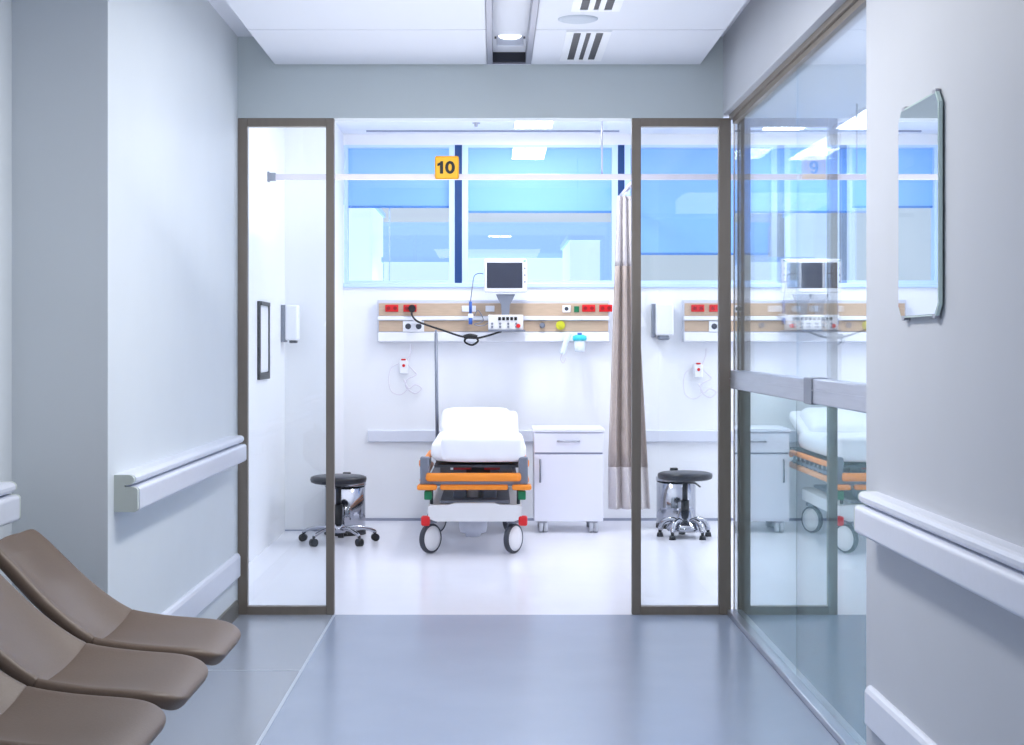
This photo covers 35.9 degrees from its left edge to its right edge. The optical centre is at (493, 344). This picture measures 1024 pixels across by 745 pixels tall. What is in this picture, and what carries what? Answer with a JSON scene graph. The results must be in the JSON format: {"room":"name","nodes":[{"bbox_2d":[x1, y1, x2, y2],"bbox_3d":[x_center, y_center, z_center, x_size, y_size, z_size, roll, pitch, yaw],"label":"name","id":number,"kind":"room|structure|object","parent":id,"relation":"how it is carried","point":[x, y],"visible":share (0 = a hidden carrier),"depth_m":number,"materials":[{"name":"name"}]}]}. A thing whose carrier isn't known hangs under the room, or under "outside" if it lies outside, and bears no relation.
{"room":"hospital corridor","nodes":[
{"label":"hospital corridor","id":0,"kind":"room"},
{"bbox_2d":[0,0,11,584],"bbox_3d":[-1.720,-0.240,1.420,0.120,3.280,8.040,0,0,0],"label":"wall","id":1,"kind":"structure","parent":0,"point":[5,5],"depth_m":5.36,"materials":[{"name":"paint"}]},
{"bbox_2d":[0,481,20,526],"bbox_3d":[-1.617,0.520,1.635,0.085,0.130,7.270,0,0,0],"label":"wall handrail","id":2,"kind":"object","parent":1,"relation":"attached to","point":[10,504],"visible":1,"depth_m":5.16,"materials":[{"name":"plastic"}]},
{"bbox_2d":[12,0,237,618],"bbox_3d":[-1.555,-0.240,6.880,0.450,3.280,2.880,0,0,0],"label":"wall","id":3,"kind":"structure","parent":0,"point":[125,112],"depth_m":5.72,"materials":[{"name":"paint"}]},
{"bbox_2d":[114,435,246,511],"bbox_3d":[-1.288,0.520,6.750,0.085,0.130,2.440,0,0,0],"label":"wall handrail","id":4,"kind":"object","parent":3,"relation":"attached to","point":[135,489],"visible":1,"depth_m":6.20,"materials":[{"name":"plastic"}]},
{"bbox_2d":[161,553,239,616],"bbox_3d":[-1.319,1.137,6.875,0.022,0.127,2.550,0,0,0],"label":"rail","id":5,"kind":"object","parent":3,"relation":"attached to","point":[205,592],"visible":0.56,"depth_m":7.21,"materials":[{"name":"plastic"}]},
{"bbox_2d":[217,600,237,623],"bbox_3d":[-1.324,1.357,6.805,0.012,0.085,2.690,0,0,0],"label":"baseboard","id":6,"kind":"structure","parent":3,"relation":"attached to","point":[230,614],"depth_m":7.93,"materials":[{"name":"grey metal"}]},
{"bbox_2d":[249,128,284,561],"bbox_3d":[-1.634,-0.140,10.510,0.120,3.080,4.380,0,0,0],"label":"wall","id":7,"kind":"structure","parent":0,"point":[266,145],"depth_m":10.88,"materials":[{"name":"paint"}]},
{"bbox_2d":[257,301,269,379],"bbox_3d":[-1.562,-0.030,10.740,0.025,0.525,0.480,0,0,0],"label":"notice board","id":8,"kind":"object","parent":7,"relation":"attached to","point":[263,308],"visible":1,"depth_m":10.72,"materials":[{"name":"black plastic"}]},
{"bbox_2d":[281,305,299,342],"bbox_3d":[-1.512,-0.155,11.730,0.125,0.282,0.140,0,0,0],"label":"soap dispenser","id":9,"kind":"object","parent":7,"relation":"attached to","point":[290,314],"visible":1,"depth_m":11.66,"materials":[{"name":"white plastic"}]},
{"bbox_2d":[285,123,343,529],"bbox_3d":[-1.387,-0.140,12.250,0.374,3.080,0.700,0,0,0],"label":"wall column","id":10,"kind":"structure","parent":0,"point":[305,148],"depth_m":11.90,"materials":[{"name":"paint"}]},
{"bbox_2d":[208,0,749,64],"bbox_3d":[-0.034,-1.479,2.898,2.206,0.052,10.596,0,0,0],"label":"ceiling","id":11,"kind":"structure","parent":0,"point":[288,31],"depth_m":7.30,"materials":[{"name":"paint"}]},
{"bbox_2d":[485,0,538,63],"bbox_3d":[0.077,-1.525,5.630,0.227,0.159,5.000,0,0,0],"label":"trough","id":12,"kind":"object","parent":11,"relation":"attached to","point":[525,57],"visible":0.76,"depth_m":7.66,"materials":[{"name":"grey metal"}]},
{"bbox_2d":[497,36,522,45],"bbox_3d":[0.077,-1.508,7.680,0.130,0.120,0.010,0,-18,0],"label":"diffuser","id":13,"kind":"object","parent":12,"relation":"attached to","point":[501,40],"depth_m":7.66,"materials":[{"name":"grey plastic"}]},
{"bbox_2d":[558,15,597,23],"bbox_3d":[0.374,-1.448,7.040,0.180,0.010,0.180,0,0,0],"label":"ceiling speaker","id":14,"kind":"object","parent":11,"relation":"attached to","point":[570,19],"visible":1,"depth_m":7.01,"materials":[{"name":"grey plastic"}]},
{"bbox_2d":[560,31,611,60],"bbox_3d":[0.440,-1.450,7.680,0.210,0.007,0.760,0,0,0],"label":"ceiling vent","id":15,"kind":"object","parent":11,"relation":"in","point":[578,45],"visible":1,"depth_m":7.65,"materials":[{"name":"white plastic"}]},
{"bbox_2d":[571,0,623,11],"bbox_3d":[0.440,-1.450,6.460,0.210,0.007,0.800,0,0,0],"label":"ceiling vent","id":16,"kind":"object","parent":11,"relation":"in","point":[578,5],"visible":1,"depth_m":6.75,"materials":[{"name":"white plastic"}]},
{"bbox_2d":[238,37,722,120],"bbox_3d":[-0.070,-1.529,8.260,2.520,0.702,0.120,0,0,0],"label":"wall header","id":17,"kind":"structure","parent":0,"point":[266,89],"depth_m":8.20,"materials":[{"name":"paint"}]},
{"bbox_2d":[238,118,334,614],"bbox_3d":[-1.081,0.111,8.225,0.500,2.578,0.050,0,0,0],"label":"door","id":18,"kind":"structure","parent":17,"relation":"in","point":[244,124],"depth_m":8.20,"materials":[{"name":"brown metal"}]},
{"bbox_2d":[631,118,730,614],"bbox_3d":[0.973,0.111,8.225,0.514,2.578,0.050,0,0,0],"label":"door","id":19,"kind":"structure","parent":17,"relation":"in","point":[723,125],"depth_m":8.20,"materials":[{"name":"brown metal"}]},
{"bbox_2d":[150,521,839,744],"bbox_3d":[1.900,1.450,5.050,7.400,0.100,15.300,0,0,0],"label":"floor","id":20,"kind":"structure","parent":0,"point":[369,679],"depth_m":7.17,"materials":[{"name":"plastic"}]},
{"bbox_2d":[208,615,334,744],"bbox_3d":[-1.076,1.400,2.840,0.508,0.001,10.680,0,0,0],"label":"trim","id":21,"kind":"structure","parent":20,"relation":"in","point":[333,616],"depth_m":6.76,"materials":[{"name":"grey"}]},
{"bbox_2d":[299,474,379,546],"bbox_3d":[-1.081,1.161,11.208,0.549,0.478,0.577,0,0,-20],"label":"stool","id":22,"kind":"object","parent":20,"relation":"on","point":[341,480],"visible":0.87,"depth_m":11.16,"materials":[{"name":"black plastic"}]},
{"bbox_2d":[324,472,365,535],"bbox_3d":[-1.109,1.177,11.716,0.310,0.445,0.321,0,0,42],"label":"pedal bin","id":23,"kind":"object","parent":20,"relation":"on","point":[352,496],"visible":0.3,"depth_m":11.59,"materials":[{"name":"silver metal"}]},
{"bbox_2d":[417,330,531,552],"bbox_3d":[-0.132,0.642,11.480,0.764,1.517,1.941,0,0,0],"label":"stretcher","id":24,"kind":"object","parent":20,"relation":"on","point":[484,447],"visible":1,"depth_m":10.58,"materials":[{"name":"white fabric"}]},
{"bbox_2d":[440,407,510,432],"bbox_3d":[-0.137,0.575,12.040,0.537,0.143,0.508,0,14,0],"label":"pillow","id":25,"kind":"object","parent":24,"relation":"on","point":[456,419],"depth_m":11.87,"materials":[{"name":"white fabric"}]},
{"bbox_2d":[532,425,604,531],"bbox_3d":[0.557,1.011,11.987,0.533,0.778,0.497,0,0,0],"label":"base cabinet","id":26,"kind":"object","parent":20,"relation":"on","point":[567,459],"visible":1,"depth_m":11.77,"materials":[{"name":"white laminate"}]},
{"bbox_2d":[656,468,695,528],"bbox_3d":[1.396,1.177,12.146,0.310,0.445,0.321,0,0,42],"label":"pedal bin","id":27,"kind":"object","parent":20,"relation":"on","point":[668,493],"visible":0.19,"depth_m":12.03,"materials":[{"name":"silver metal"}]},
{"bbox_2d":[657,470,712,539],"bbox_3d":[1.393,1.161,11.496,0.404,0.478,0.411,0,0,-36],"label":"stool","id":28,"kind":"object","parent":20,"relation":"on","point":[685,522],"visible":1,"depth_m":11.42,"materials":[{"name":"black plastic"}]},
{"bbox_3d":[-1.145,1.215,4.275,0.470,0.370,1.750,0,0,0],"label":"beam","id":29,"kind":"structure","parent":20,"relation":"on","visible":0},
{"bbox_2d":[0,670,165,744],"bbox_3d":[-1.183,0.814,3.785,0.730,0.432,0.534,0,0,0],"label":"chair","id":30,"kind":"object","parent":29,"relation":"on","point":[29,715],"visible":1,"depth_m":3.86,"materials":[{"name":"beige leather"}]},
{"bbox_2d":[0,574,207,710],"bbox_3d":[-1.183,0.814,4.370,0.730,0.432,0.534,0,0,0],"label":"chair","id":31,"kind":"object","parent":29,"relation":"on","point":[35,651],"visible":0.88,"depth_m":4.41,"materials":[{"name":"beige leather"}]},
{"bbox_2d":[0,529,240,665],"bbox_3d":[-1.183,0.814,4.955,0.730,0.432,0.534,0,0,0],"label":"chair","id":32,"kind":"object","parent":29,"relation":"on","point":[36,567],"visible":0.88,"depth_m":4.96,"materials":[{"name":"beige leather"}]},
{"bbox_2d":[335,15,865,133],"bbox_3d":[1.963,-1.730,8.375,7.274,0.100,8.650,0,0,0],"label":"ceiling","id":33,"kind":"structure","parent":0,"point":[828,91],"depth_m":11.56,"materials":[{"name":"paint"}]},
{"bbox_2d":[366,130,618,131],"bbox_3d":[-0.010,-1.674,12.373,1.980,0.012,0.025,0,0,0],"label":"rail","id":34,"kind":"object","parent":33,"relation":"attached to","point":[366,130],"depth_m":12.36,"materials":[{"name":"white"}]},
{"bbox_2d":[513,121,554,128],"bbox_3d":[0.300,-1.670,11.650,0.310,0.020,1.000,0,0,0],"label":"recessed light","id":35,"kind":"object","parent":33,"relation":"in","point":[516,124],"visible":0.41,"depth_m":11.92,"materials":[{"name":"white plastic"}]},
{"bbox_2d":[833,107,865,128],"bbox_3d":[2.760,-1.670,11.650,0.310,0.020,1.000,0,0,0],"label":"recessed light","id":36,"kind":"object","parent":33,"relation":"in","point":[849,122],"visible":0.49,"depth_m":11.82,"materials":[{"name":"white plastic"}]},
{"bbox_2d":[344,134,865,517],"bbox_3d":[2.200,-0.140,12.660,6.800,3.080,0.120,0,0,0],"label":"wall","id":37,"kind":"structure","parent":0,"point":[529,379],"depth_m":12.60,"materials":[{"name":"paint"}]},
{"bbox_2d":[344,145,452,282],"bbox_3d":[-0.762,-1.045,12.650,0.865,1.100,0.100,0,0,0],"label":"window","id":38,"kind":"structure","parent":37,"relation":"in","point":[346,147],"depth_m":12.60,"materials":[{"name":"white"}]},
{"bbox_2d":[388,344,421,394],"bbox_3d":[-0.707,0.197,12.576,0.267,0.403,0.047,0,0,0],"label":"handset","id":39,"kind":"object","parent":37,"relation":"attached to","point":[403,363],"visible":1,"depth_m":12.57,"materials":[{"name":"white plastic"}]},
{"bbox_2d":[368,430,532,441],"bbox_3d":[-0.087,0.726,12.585,1.835,0.096,0.030,0,0,0],"label":"rail","id":40,"kind":"object","parent":37,"relation":"attached to","point":[373,435],"visible":0.44,"depth_m":12.57,"materials":[{"name":"plastic"}]},
{"bbox_2d":[453,145,454,282],"bbox_3d":[-0.321,-1.045,12.650,0.018,1.100,0.100,0,0,0],"label":"trim","id":41,"kind":"structure","parent":37,"relation":"attached to","point":[453,145],"depth_m":12.60,"materials":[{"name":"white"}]},
{"bbox_2d":[455,145,461,282],"bbox_3d":[-0.283,-1.045,12.648,0.057,1.100,0.105,0,0,0],"label":"trim","id":42,"kind":"structure","parent":37,"relation":"attached to","point":[458,148],"depth_m":12.60,"materials":[{"name":"blue"}]},
{"bbox_2d":[462,145,464,282],"bbox_3d":[-0.245,-1.045,12.650,0.020,1.100,0.100,0,0,0],"label":"trim","id":43,"kind":"structure","parent":37,"relation":"attached to","point":[463,146],"depth_m":12.60,"materials":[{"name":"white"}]},
{"bbox_2d":[377,300,611,341],"bbox_3d":[0.006,-0.191,12.540,1.862,0.335,0.120,0,0,0],"label":"panel","id":44,"kind":"object","parent":37,"relation":"attached to","point":[543,320],"visible":0.98,"depth_m":12.52,"materials":[{"name":"beige"}]},
{"bbox_2d":[385,305,397,311],"bbox_3d":[-0.809,-0.291,12.518,0.104,0.056,0.016,0,0,0],"label":"socket","id":45,"kind":"object","parent":44,"relation":"attached to","point":[388,308],"depth_m":12.51,"materials":[{"name":"red plastic"}]},
{"bbox_2d":[403,305,416,311],"bbox_3d":[-0.666,-0.291,12.518,0.104,0.056,0.016,0,0,0],"label":"socket","id":46,"kind":"object","parent":44,"relation":"attached to","point":[405,307],"depth_m":12.51,"materials":[{"name":"red plastic"}]},
{"bbox_2d":[403,321,423,331],"bbox_3d":[-0.638,-0.147,12.518,0.168,0.088,0.016,0,0,0],"label":"double socket","id":47,"kind":"object","parent":44,"relation":"attached to","point":[408,326],"depth_m":12.51,"materials":[{"name":"white plastic"}]},
{"bbox_2d":[408,305,501,345],"bbox_3d":[-0.307,-0.155,12.416,0.764,0.327,0.113,0,0,10],"label":"power cable","id":48,"kind":"object","parent":44,"relation":"attached to","point":[411,308],"visible":1,"depth_m":12.41,"materials":[{"name":"black plastic"}]},
{"bbox_2d":[462,306,475,311],"bbox_3d":[-0.199,-0.287,12.518,0.112,0.048,0.016,0,0,0],"label":"outlet","id":49,"kind":"object","parent":44,"relation":"attached to","point":[464,308],"depth_m":12.51,"materials":[{"name":"white plastic"}]},
{"bbox_2d":[468,273,487,325],"bbox_3d":[-0.113,-0.356,12.427,0.182,0.420,0.144,0,0,0],"label":"hose","id":50,"kind":"object","parent":44,"relation":"attached to","point":[470,315],"visible":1,"depth_m":12.36,"materials":[{"name":"white plastic"}]},
{"bbox_2d":[485,306,494,311],"bbox_3d":[-0.032,-0.287,12.518,0.072,0.048,0.016,0,0,0],"label":"outlet","id":51,"kind":"object","parent":44,"relation":"attached to","point":[487,308],"depth_m":12.51,"materials":[{"name":"white plastic"}]},
{"bbox_2d":[488,315,524,331],"bbox_3d":[0.099,-0.170,12.376,0.289,0.129,0.232,0,0,0],"label":"module","id":52,"kind":"object","parent":44,"relation":"attached to","point":[504,323],"visible":1,"depth_m":12.28,"materials":[{"name":"white plastic"}]},
{"bbox_2d":[484,259,526,314],"bbox_3d":[0.090,-0.444,12.411,0.336,0.456,0.231,0,0,0],"label":"patient monitor","id":53,"kind":"object","parent":52,"relation":"on","point":[500,275],"visible":1,"depth_m":12.30,"materials":[{"name":"white plastic"}]},
{"bbox_2d":[488,330,524,331],"bbox_3d":[0.099,-0.111,12.376,0.289,0.012,0.232,0,0,0],"label":"shelf","id":54,"kind":"object","parent":52,"relation":"attached to","point":[488,330],"depth_m":12.26,"materials":[{"name":"grey metal"}]},
{"bbox_2d":[556,321,564,329],"bbox_3d":[0.526,-0.155,12.502,0.072,0.072,0.044,0,0,0],"label":"outlet","id":55,"kind":"object","parent":44,"relation":"attached to","point":[560,325],"depth_m":12.50,"materials":[{"name":"yellow plastic"}]},
{"bbox_2d":[562,305,570,311],"bbox_3d":[0.574,-0.287,12.518,0.064,0.056,0.016,0,0,0],"label":"outlet","id":56,"kind":"object","parent":44,"relation":"attached to","point":[565,308],"depth_m":12.51,"materials":[{"name":"white plastic"}]},
{"bbox_2d":[574,306,578,311],"bbox_3d":[0.654,-0.283,12.518,0.040,0.048,0.016,0,0,0],"label":"outlet","id":57,"kind":"object","parent":44,"relation":"attached to","point":[576,308],"depth_m":12.51,"materials":[{"name":"green plastic"}]},
{"bbox_2d":[573,333,586,351],"bbox_3d":[0.674,-0.020,12.430,0.112,0.150,0.112,0,0,0],"label":"canister","id":58,"kind":"object","parent":44,"relation":"hanging from","point":[579,340],"visible":1,"depth_m":12.39,"materials":[{"name":"white plastic"}]},
{"bbox_2d":[560,332,571,362],"bbox_3d":[0.564,0.020,12.422,0.101,0.248,0.048,0,0,-9],"label":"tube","id":59,"kind":"object","parent":58,"relation":"hanging from","point":[567,337],"visible":1,"depth_m":12.40,"materials":[{"name":"white plastic"}]},
{"bbox_2d":[574,341,584,351],"bbox_3d":[0.674,0.005,12.430,0.092,0.100,0.092,0,0,0],"label":"jar","id":60,"kind":"object","parent":58,"relation":"on","point":[579,346],"depth_m":12.40,"materials":[{"name":"white plastic"}]},
{"bbox_2d":[582,305,594,311],"bbox_3d":[0.750,-0.291,12.518,0.104,0.056,0.016,0,0,0],"label":"socket","id":61,"kind":"object","parent":44,"relation":"attached to","point":[585,308],"depth_m":12.51,"materials":[{"name":"red plastic"}]},
{"bbox_2d":[599,305,611,311],"bbox_3d":[0.885,-0.291,12.518,0.104,0.056,0.016,0,0,0],"label":"socket","id":62,"kind":"object","parent":44,"relation":"attached to","point":[602,308],"depth_m":12.51,"materials":[{"name":"red plastic"}]},
{"bbox_2d":[285,518,732,530],"bbox_3d":[2.013,1.390,12.244,7.174,0.020,0.712,0,0,0],"label":"baseboard","id":63,"kind":"structure","parent":37,"relation":"attached to","point":[366,519],"depth_m":12.59,"materials":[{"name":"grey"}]},
{"bbox_2d":[267,104,865,282],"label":"window","id":64,"kind":"structure","parent":37,"relation":"in","point":[612,147],"depth_m":10.99,"materials":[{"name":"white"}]},
{"bbox_2d":[348,149,448,207],"bbox_3d":[-0.762,-1.335,12.652,0.805,0.476,0.016,0,0,0],"label":"roller blind","id":65,"kind":"object","parent":64,"relation":"attached to","point":[361,193],"visible":0.97,"depth_m":12.65,"materials":[{"name":"blue fabric"}]},
{"bbox_2d":[435,156,458,178],"bbox_3d":[-0.327,-1.232,10.976,0.166,0.160,0.020,0,0,0],"label":"number sign","id":66,"kind":"object","parent":64,"relation":"hanging from","point":[446,167],"visible":1,"depth_m":10.97,"materials":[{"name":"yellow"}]},
{"bbox_2d":[468,149,610,212],"bbox_3d":[0.367,-1.315,12.652,1.145,0.516,0.016,0,0,0],"label":"roller blind","id":67,"kind":"object","parent":64,"relation":"attached to","point":[484,196],"visible":1,"depth_m":12.65,"materials":[{"name":"blue fabric"}]},
{"bbox_2d":[630,149,769,254],"bbox_3d":[1.650,-1.147,12.652,1.120,0.852,0.016,0,0,0],"label":"roller blind","id":68,"kind":"object","parent":64,"relation":"attached to","point":[679,217],"visible":0.58,"depth_m":12.65,"materials":[{"name":"blue fabric"}]},
{"bbox_2d":[801,156,825,178],"bbox_3d":[2.221,-1.232,10.976,0.166,0.160,0.020,0,0,0],"label":"number sign","id":69,"kind":"object","parent":64,"relation":"hanging from","point":[812,167],"visible":1,"depth_m":10.97,"materials":[{"name":"white"}]},
{"bbox_2d":[790,149,865,212],"bbox_3d":[2.938,-1.315,12.652,1.145,0.516,0.016,0,0,0],"label":"roller blind","id":70,"kind":"object","parent":64,"relation":"attached to","point":[806,196],"visible":0.56,"depth_m":12.65,"materials":[{"name":"blue fabric"}]},
{"bbox_2d":[343,283,865,286],"bbox_3d":[1.820,-0.476,12.590,6.040,0.033,0.020,0,0,0],"label":"trim","id":71,"kind":"structure","parent":37,"relation":"attached to","point":[344,284],"depth_m":12.58,"materials":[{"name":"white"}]},
{"bbox_2d":[616,145,617,208],"bbox_3d":[0.979,-1.045,12.650,0.018,1.100,0.100,0,0,0],"label":"trim","id":72,"kind":"structure","parent":37,"relation":"attached to","point":[616,145],"depth_m":12.60,"materials":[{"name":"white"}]},
{"bbox_2d":[618,145,623,195],"bbox_3d":[1.014,-1.045,12.648,0.052,1.100,0.105,0,0,0],"label":"trim","id":73,"kind":"structure","parent":37,"relation":"attached to","point":[620,147],"depth_m":12.60,"materials":[{"name":"blue"}]},
{"bbox_2d":[624,145,626,195],"bbox_3d":[1.050,-1.045,12.650,0.020,1.100,0.100,0,0,0],"label":"trim","id":74,"kind":"structure","parent":37,"relation":"attached to","point":[625,146],"depth_m":12.60,"materials":[{"name":"white"}]},
{"bbox_2d":[651,304,673,339],"bbox_3d":[1.336,-0.183,12.535,0.168,0.287,0.130,0,0,0],"label":"soap dispenser","id":75,"kind":"object","parent":37,"relation":"attached to","point":[662,315],"visible":1,"depth_m":12.47,"materials":[{"name":"white plastic"}]},
{"bbox_2d":[646,430,732,441],"bbox_3d":[2.200,0.726,12.585,2.400,0.096,0.030,0,0,0],"label":"rail","id":76,"kind":"object","parent":37,"relation":"attached to","point":[651,435],"visible":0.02,"depth_m":12.57,"materials":[{"name":"plastic"}]},
{"bbox_2d":[683,348,716,398],"bbox_3d":[1.637,0.229,12.576,0.267,0.403,0.047,0,0,0],"label":"handset","id":77,"kind":"object","parent":37,"relation":"attached to","point":[698,369],"visible":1,"depth_m":12.57,"materials":[{"name":"white plastic"}]},
{"bbox_2d":[627,145,774,282],"bbox_3d":[1.650,-1.045,12.650,1.180,1.100,0.100,0,0,0],"label":"window","id":78,"kind":"structure","parent":37,"relation":"in","point":[771,147],"depth_m":12.60,"materials":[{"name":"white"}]},
{"bbox_2d":[682,300,865,341],"bbox_3d":[2.430,-0.191,12.540,1.862,0.335,0.120,0,0,0],"label":"panel","id":79,"kind":"object","parent":37,"relation":"attached to","point":[762,323],"visible":0.58,"depth_m":12.52,"materials":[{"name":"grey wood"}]},
{"bbox_2d":[691,305,703,311],"bbox_3d":[1.615,-0.291,12.518,0.104,0.056,0.016,0,0,0],"label":"socket","id":80,"kind":"object","parent":79,"relation":"attached to","point":[694,308],"depth_m":12.51,"materials":[{"name":"red plastic"}]},
{"bbox_2d":[709,305,717,311],"bbox_3d":[1.758,-0.291,12.518,0.104,0.056,0.016,0,0,0],"label":"socket","id":81,"kind":"object","parent":79,"relation":"attached to","point":[712,308],"depth_m":12.51,"materials":[{"name":"red plastic"}]},
{"bbox_2d":[709,321,717,331],"bbox_3d":[1.786,-0.147,12.518,0.168,0.088,0.016,0,0,0],"label":"double socket","id":82,"kind":"object","parent":79,"relation":"attached to","point":[713,325],"depth_m":12.51,"materials":[{"name":"white plastic"}]},
{"bbox_2d":[768,306,781,311],"bbox_3d":[2.225,-0.287,12.518,0.112,0.048,0.016,0,0,0],"label":"outlet","id":83,"kind":"object","parent":79,"relation":"attached to","point":[770,308],"depth_m":12.51,"materials":[{"name":"white plastic"}]},
{"bbox_2d":[778,273,800,325],"bbox_3d":[2.337,-0.356,12.427,0.182,0.420,0.144,0,0,0],"label":"holder","id":84,"kind":"object","parent":79,"relation":"attached to","point":[783,315],"visible":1,"depth_m":12.36,"materials":[{"name":"white plastic"}]},
{"bbox_2d":[791,306,800,311],"bbox_3d":[2.392,-0.287,12.518,0.072,0.048,0.016,0,0,0],"label":"outlet","id":85,"kind":"object","parent":79,"relation":"attached to","point":[794,308],"depth_m":12.51,"materials":[{"name":"white plastic"}]},
{"bbox_2d":[798,315,840,331],"bbox_3d":[2.549,-0.170,12.376,0.289,0.129,0.232,0,0,0],"label":"module","id":86,"kind":"object","parent":79,"relation":"attached to","point":[809,323],"visible":1,"depth_m":12.28,"materials":[{"name":"white plastic"}]},
{"bbox_2d":[797,259,840,314],"bbox_3d":[2.540,-0.444,12.411,0.336,0.456,0.231,0,0,0],"label":"patient monitor","id":87,"kind":"object","parent":86,"relation":"on","point":[813,275],"visible":1,"depth_m":12.30,"materials":[{"name":"white plastic"}]},
{"bbox_2d":[798,330,840,331],"bbox_3d":[2.549,-0.111,12.376,0.289,0.012,0.232,0,0,0],"label":"shelf","id":88,"kind":"object","parent":86,"relation":"attached to","point":[798,330],"depth_m":12.34,"materials":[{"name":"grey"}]},
{"bbox_2d":[862,321,865,329],"bbox_3d":[2.951,-0.155,12.502,0.072,0.072,0.044,0,0,0],"label":"outlet","id":89,"kind":"object","parent":79,"relation":"attached to","point":[863,322],"depth_m":12.50,"materials":[{"name":"yellow plastic"}]},
{"bbox_2d":[775,145,776,282],"bbox_3d":[2.249,-1.045,12.650,0.018,1.100,0.100,0,0,0],"label":"trim","id":90,"kind":"structure","parent":37,"relation":"attached to","point":[775,145],"depth_m":12.60,"materials":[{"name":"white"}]},
{"bbox_2d":[777,145,783,282],"bbox_3d":[2.287,-1.045,12.648,0.057,1.100,0.105,0,0,0],"label":"trim","id":91,"kind":"structure","parent":37,"relation":"attached to","point":[780,148],"depth_m":12.60,"materials":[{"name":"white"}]},
{"bbox_2d":[784,145,786,282],"bbox_3d":[2.325,-1.045,12.650,0.020,1.100,0.100,0,0,0],"label":"trim","id":92,"kind":"structure","parent":37,"relation":"attached to","point":[785,146],"depth_m":12.60,"materials":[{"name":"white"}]},
{"bbox_2d":[787,145,865,282],"bbox_3d":[2.938,-1.045,12.650,1.205,1.100,0.100,0,0,0],"label":"window","id":93,"kind":"structure","parent":37,"relation":"in","point":[789,147],"depth_m":12.60,"materials":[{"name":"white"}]},
{"bbox_2d":[608,191,649,509],"bbox_3d":[1.031,0.044,12.013,0.287,2.403,0.174,0,0,-22],"label":"privacy curtain","id":94,"kind":"object","parent":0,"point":[619,451],"visible":0.72,"depth_m":11.99,"materials":[{"name":"beige fabric"}]},
{"bbox_2d":[723,0,1023,744],"bbox_3d":[1.270,-0.240,2.850,0.160,3.280,10.900,0,0,0],"label":"wall","id":95,"kind":"structure","parent":0,"point":[945,395],"depth_m":4.15,"materials":[{"name":"white paint"}]},
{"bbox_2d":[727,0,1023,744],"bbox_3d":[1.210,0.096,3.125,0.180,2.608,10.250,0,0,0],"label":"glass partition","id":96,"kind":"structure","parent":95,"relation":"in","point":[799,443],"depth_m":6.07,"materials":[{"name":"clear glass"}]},
{"bbox_2d":[898,88,942,320],"bbox_3d":[1.181,-0.377,4.378,0.018,0.613,0.415,0,0,0],"label":"wall mirror","id":97,"kind":"object","parent":95,"relation":"attached to","point":[920,126],"visible":1,"depth_m":4.34,"materials":[{"name":"white mirror"}]},
{"label":"outside","id":98,"kind":"structure","parent":0,"visible":0},
{"bbox_3d":[0.000,1.550,36.550,60.000,0.100,46.900,0,0,0],"label":"ground","id":99,"kind":"structure","parent":98,"visible":0},
{"bbox_2d":[349,208,384,279],"bbox_3d":[-1.810,-0.216,21.000,0.592,3.232,2.060,0,0,0],"label":"building","id":100,"kind":"structure","parent":99,"relation":"on","point":[365,224],"depth_m":20.00,"materials":[{"name":"white"}]},
{"bbox_2d":[381,257,448,279],"bbox_3d":[-0.926,0.171,20.000,0.854,2.458,2.060,0,0,0],"label":"building","id":101,"kind":"structure","parent":99,"relation":"on","point":[401,268],"depth_m":19.00,"materials":[{"name":"white"}]},
{"bbox_2d":[383,222,610,279],"bbox_3d":[0.198,-0.309,27.000,4.470,3.418,2.060,0,0,0],"label":"building","id":102,"kind":"structure","parent":99,"relation":"on","point":[407,239],"depth_m":26.00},
{"bbox_2d":[468,253,562,279],"bbox_3d":[0.273,0.092,22.000,1.429,2.616,2.060,0,0,0],"label":"building","id":103,"kind":"structure","parent":99,"relation":"on","point":[540,266],"depth_m":21.00,"materials":[{"name":"white"}]},
{"bbox_2d":[560,235,602,279],"bbox_3d":[1.065,0.055,19.500,0.411,2.689,2.060,0,0,0],"label":"building","id":104,"kind":"structure","parent":99,"relation":"on","point":[581,253],"depth_m":18.50,"materials":[{"name":"white"}]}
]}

